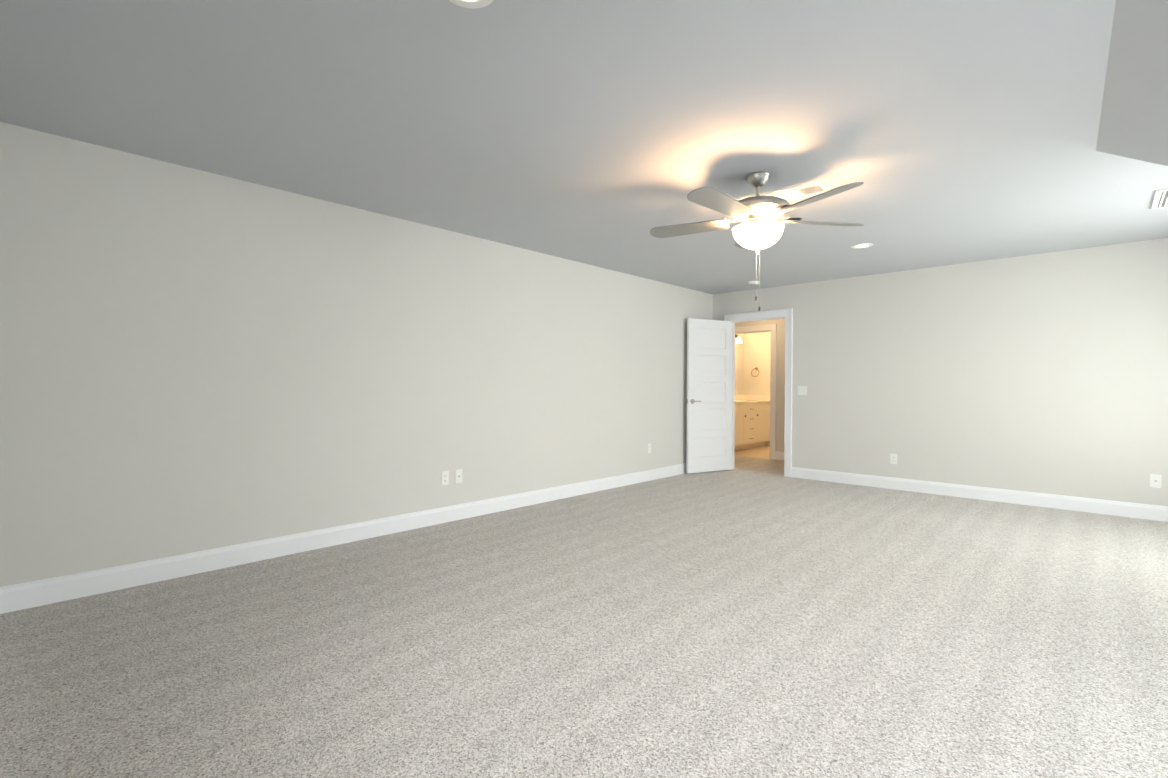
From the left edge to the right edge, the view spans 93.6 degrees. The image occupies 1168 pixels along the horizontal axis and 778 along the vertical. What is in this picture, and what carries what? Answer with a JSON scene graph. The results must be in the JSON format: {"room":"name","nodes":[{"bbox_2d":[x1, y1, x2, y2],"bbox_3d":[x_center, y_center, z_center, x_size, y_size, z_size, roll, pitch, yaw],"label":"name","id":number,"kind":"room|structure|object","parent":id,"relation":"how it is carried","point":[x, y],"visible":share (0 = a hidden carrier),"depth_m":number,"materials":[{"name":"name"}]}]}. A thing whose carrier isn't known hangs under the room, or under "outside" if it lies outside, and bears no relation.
{"room":"empty bedroom","nodes":[
{"label":"empty bedroom","id":0,"kind":"room"},
{"bbox_2d":[0,122,712,586],"bbox_3d":[-0.640,-0.108,5.215,0.120,2.440,7.020,1,0,43],"label":"wall","id":1,"kind":"structure","parent":0,"point":[194,360],"depth_m":3.61,"materials":[{"name":"beige paint"}]},
{"bbox_2d":[0,463,685,613],"bbox_3d":[-0.555,1.048,5.219,0.015,0.130,6.900,1,0,43],"label":"baseboard","id":2,"kind":"structure","parent":1,"relation":"attached to","point":[21,596],"depth_m":3.60,"materials":[{"name":"paint"}]},
{"bbox_2d":[441,471,448,484],"bbox_3d":[-1.159,0.743,4.578,0.007,0.116,0.070,1,0,43],"label":"electrical outlet","id":3,"kind":"object","parent":1,"relation":"attached to","point":[444,477],"visible":1,"depth_m":4.58,"materials":[{"name":"white plastic"}]},
{"bbox_2d":[455,469,461,482],"bbox_3d":[-1.063,0.743,4.674,0.016,0.116,0.070,1,0,43],"label":"outlet","id":4,"kind":"object","parent":1,"relation":"attached to","point":[458,475],"visible":1,"depth_m":4.67,"materials":[{"name":"white plastic"}]},
{"bbox_2d":[647,443,650,452],"bbox_3d":[0.793,0.721,6.656,0.007,0.116,0.070,1,0,43],"label":"electrical outlet","id":5,"kind":"object","parent":1,"relation":"attached to","point":[648,448],"visible":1,"depth_m":6.65,"materials":[{"name":"white plastic"}]},
{"bbox_2d":[0,455,1167,777],"bbox_3d":[1.572,1.177,4.168,7.195,0.100,8.520,1,0,43],"label":"floor carpet","id":6,"kind":"object","parent":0,"point":[750,617],"visible":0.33,"depth_m":2.37,"materials":[{"name":"grey carpet"}]},
{"bbox_2d":[0,0,1167,294],"bbox_3d":[2.240,-1.373,4.855,7.195,0.120,10.440,1,0,43],"label":"ceiling","id":7,"kind":"structure","parent":0,"point":[608,134],"depth_m":2.62,"materials":[{"name":"white paint"}]},
{"bbox_2d":[449,0,492,8],"bbox_3d":[-0.379,-1.305,1.789,0.188,0.007,0.188,1,0,43],"label":"recessed light","id":8,"kind":"object","parent":7,"relation":"in","point":[472,4],"visible":1,"depth_m":1.85,"materials":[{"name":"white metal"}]},
{"bbox_2d":[748,281,758,285],"bbox_3d":[2.096,-1.303,6.782,0.134,0.042,0.134,1,0,43],"label":"smoke detector","id":9,"kind":"object","parent":7,"relation":"attached to","point":[752,283],"visible":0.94,"depth_m":6.74,"materials":[{"name":"white plastic"}]},
{"bbox_2d":[650,172,863,310],"bbox_3d":[1.028,-0.895,3.341,1.338,0.832,1.292,1,0,43],"label":"ceiling fan","id":10,"kind":"object","parent":7,"relation":"hanging from","point":[758,230],"visible":1,"depth_m":3.28,"materials":[{"name":"silver metal"}]},
{"bbox_2d":[767,182,830,200],"bbox_3d":[1.434,-1.307,3.657,0.350,0.010,0.200,1,0,43],"label":"ceiling vent","id":11,"kind":"object","parent":7,"relation":"in","point":[813,189],"visible":0.88,"depth_m":3.64,"materials":[{"name":"white metal"}]},
{"bbox_2d":[851,243,873,248],"bbox_3d":[2.545,-1.309,5.023,0.188,0.007,0.188,1,0,43],"label":"recessed light","id":12,"kind":"object","parent":7,"relation":"in","point":[861,245],"visible":0.98,"depth_m":5.01,"materials":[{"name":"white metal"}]},
{"bbox_2d":[1151,188,1167,209],"bbox_3d":[4.150,-1.293,3.541,0.660,0.013,0.500,1,0,43],"label":"ceiling vent","id":13,"kind":"object","parent":7,"relation":"in","point":[1160,200],"visible":1,"depth_m":3.75,"materials":[{"name":"white metal"}]},
{"bbox_2d":[735,333,743,394],"bbox_3d":[2.100,-0.120,9.885,0.120,2.440,3.300,1,0,43],"label":"wall","id":14,"kind":"structure","parent":0,"point":[741,336],"depth_m":10.88,"materials":[{"name":"beige paint"}]},
{"bbox_2d":[735,334,741,342],"bbox_3d":[2.756,-0.975,10.353,0.180,0.170,0.840,1,0,43],"label":"sconce","id":15,"kind":"object","parent":14,"relation":"attached to","point":[738,340],"visible":0.23,"depth_m":10.53,"materials":[{"name":"white glass"}]},
{"bbox_2d":[735,395,742,398],"bbox_3d":[2.625,0.169,10.339,0.020,0.100,1.672,1,0,43],"label":"backsplash","id":16,"kind":"structure","parent":14,"relation":"attached to","point":[736,396],"depth_m":10.77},
{"bbox_2d":[735,343,743,393],"bbox_3d":[2.636,-0.400,10.356,0.009,1.016,1.592,1,0,43],"label":"mirror","id":17,"kind":"object","parent":14,"relation":"attached to","point":[739,368],"visible":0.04,"depth_m":10.81,"materials":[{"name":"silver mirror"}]},
{"bbox_2d":[734,446,769,458],"bbox_3d":[3.522,1.159,9.498,2.740,0.098,1.920,1,0,43],"label":"floor","id":18,"kind":"structure","parent":0,"point":[761,452],"depth_m":9.56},
{"bbox_2d":[735,403,769,450],"bbox_3d":[2.832,0.679,10.145,0.594,0.845,1.672,1,0,43],"label":"bathroom vanity","id":19,"kind":"object","parent":18,"relation":"on","point":[752,421],"depth_m":10.01,"materials":[{"name":"white paint"}]},
{"bbox_2d":[735,399,769,402],"bbox_3d":[2.827,0.239,10.149,0.575,0.035,1.672,1,0,43],"label":"countertop","id":20,"kind":"structure","parent":19,"relation":"on","point":[736,400],"depth_m":10.45,"materials":[{"name":"beige stone"}]},
{"bbox_2d":[744,332,770,445],"bbox_3d":[4.144,-0.113,10.147,2.500,2.440,0.120,1,0,43],"label":"wall","id":21,"kind":"structure","parent":0,"point":[757,348],"depth_m":10.76,"materials":[{"name":"beige paint"}]},
{"bbox_2d":[743,395,769,398],"bbox_3d":[3.400,0.171,10.745,0.553,0.100,0.020,1,0,43],"label":"backsplash","id":22,"kind":"structure","parent":21,"relation":"attached to","point":[744,396],"depth_m":10.75,"materials":[{"name":"beige stone"}]},
{"bbox_2d":[735,319,784,451],"bbox_3d":[2.911,-0.111,8.835,2.500,2.440,0.120,1,0,43],"label":"wall","id":23,"kind":"structure","parent":0,"point":[780,378],"depth_m":8.61,"materials":[{"name":"beige paint"}]},
{"bbox_2d":[735,324,776,458],"bbox_3d":[2.721,0.039,9.014,0.952,2.136,0.162,1,0,43],"label":"door frame","id":24,"kind":"structure","parent":23,"relation":"attached to","point":[772,327],"depth_m":8.67,"materials":[{"name":"paint"}]},
{"bbox_2d":[775,451,783,459],"bbox_3d":[3.380,1.049,8.304,0.994,0.130,0.015,1,0,43],"label":"baseboard","id":25,"kind":"structure","parent":23,"relation":"attached to","point":[779,455],"depth_m":8.58,"materials":[{"name":"paint"}]},
{"bbox_2d":[713,238,1167,505],"bbox_3d":[3.508,-0.095,6.217,7.195,2.440,0.120,1,0,43],"label":"wall","id":26,"kind":"structure","parent":0,"point":[1046,373],"depth_m":5.54,"materials":[{"name":"beige paint"}]},
{"bbox_2d":[724,308,792,476],"bbox_3d":[2.332,0.046,7.322,0.952,2.136,0.162,1,0,43],"label":"door frame","id":27,"kind":"structure","parent":26,"relation":"attached to","point":[787,314],"depth_m":7.00,"materials":[{"name":"paint"}]},
{"bbox_2d":[686,318,731,473],"bbox_3d":[1.680,0.089,7.320,0.775,2.020,0.156,0,0,-29],"label":"door leaf","id":28,"kind":"structure","parent":27,"relation":"attached to","point":[709,397],"depth_m":7.30,"materials":[{"name":"white paint"}]},
{"bbox_2d":[798,386,806,394],"bbox_3d":[2.728,0.018,6.859,0.116,0.116,0.012,1,0,43],"label":"light switch","id":29,"kind":"object","parent":26,"relation":"attached to","point":[802,390],"visible":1,"depth_m":6.86,"materials":[{"name":"white plastic"}]},
{"bbox_2d":[890,454,896,463],"bbox_3d":[3.477,0.785,6.160,0.070,0.116,0.007,1,0,43],"label":"electrical outlet","id":30,"kind":"object","parent":26,"relation":"attached to","point":[893,458],"visible":1,"depth_m":6.16,"materials":[{"name":"white plastic"}]},
{"bbox_2d":[791,467,1167,521],"bbox_3d":[3.900,1.064,5.758,5.740,0.130,0.015,1,0,43],"label":"baseboard","id":31,"kind":"structure","parent":26,"relation":"attached to","point":[1128,509],"depth_m":5.51,"materials":[{"name":"paint"}]},
{"bbox_2d":[1150,474,1161,487],"bbox_3d":[4.961,0.799,4.760,0.070,0.116,0.016,1,0,43],"label":"outlet","id":32,"kind":"object","parent":26,"relation":"attached to","point":[1155,480],"visible":1,"depth_m":4.76,"materials":[{"name":"white plastic"}]},
{"bbox_2d":[1096,0,1167,165],"bbox_3d":[2.016,-0.829,0.820,1.850,1.208,4.250,1,0,43],"label":"ceiling","id":33,"kind":"structure","parent":0,"point":[1133,123],"depth_m":2.25,"materials":[{"name":"paint"}]}
]}

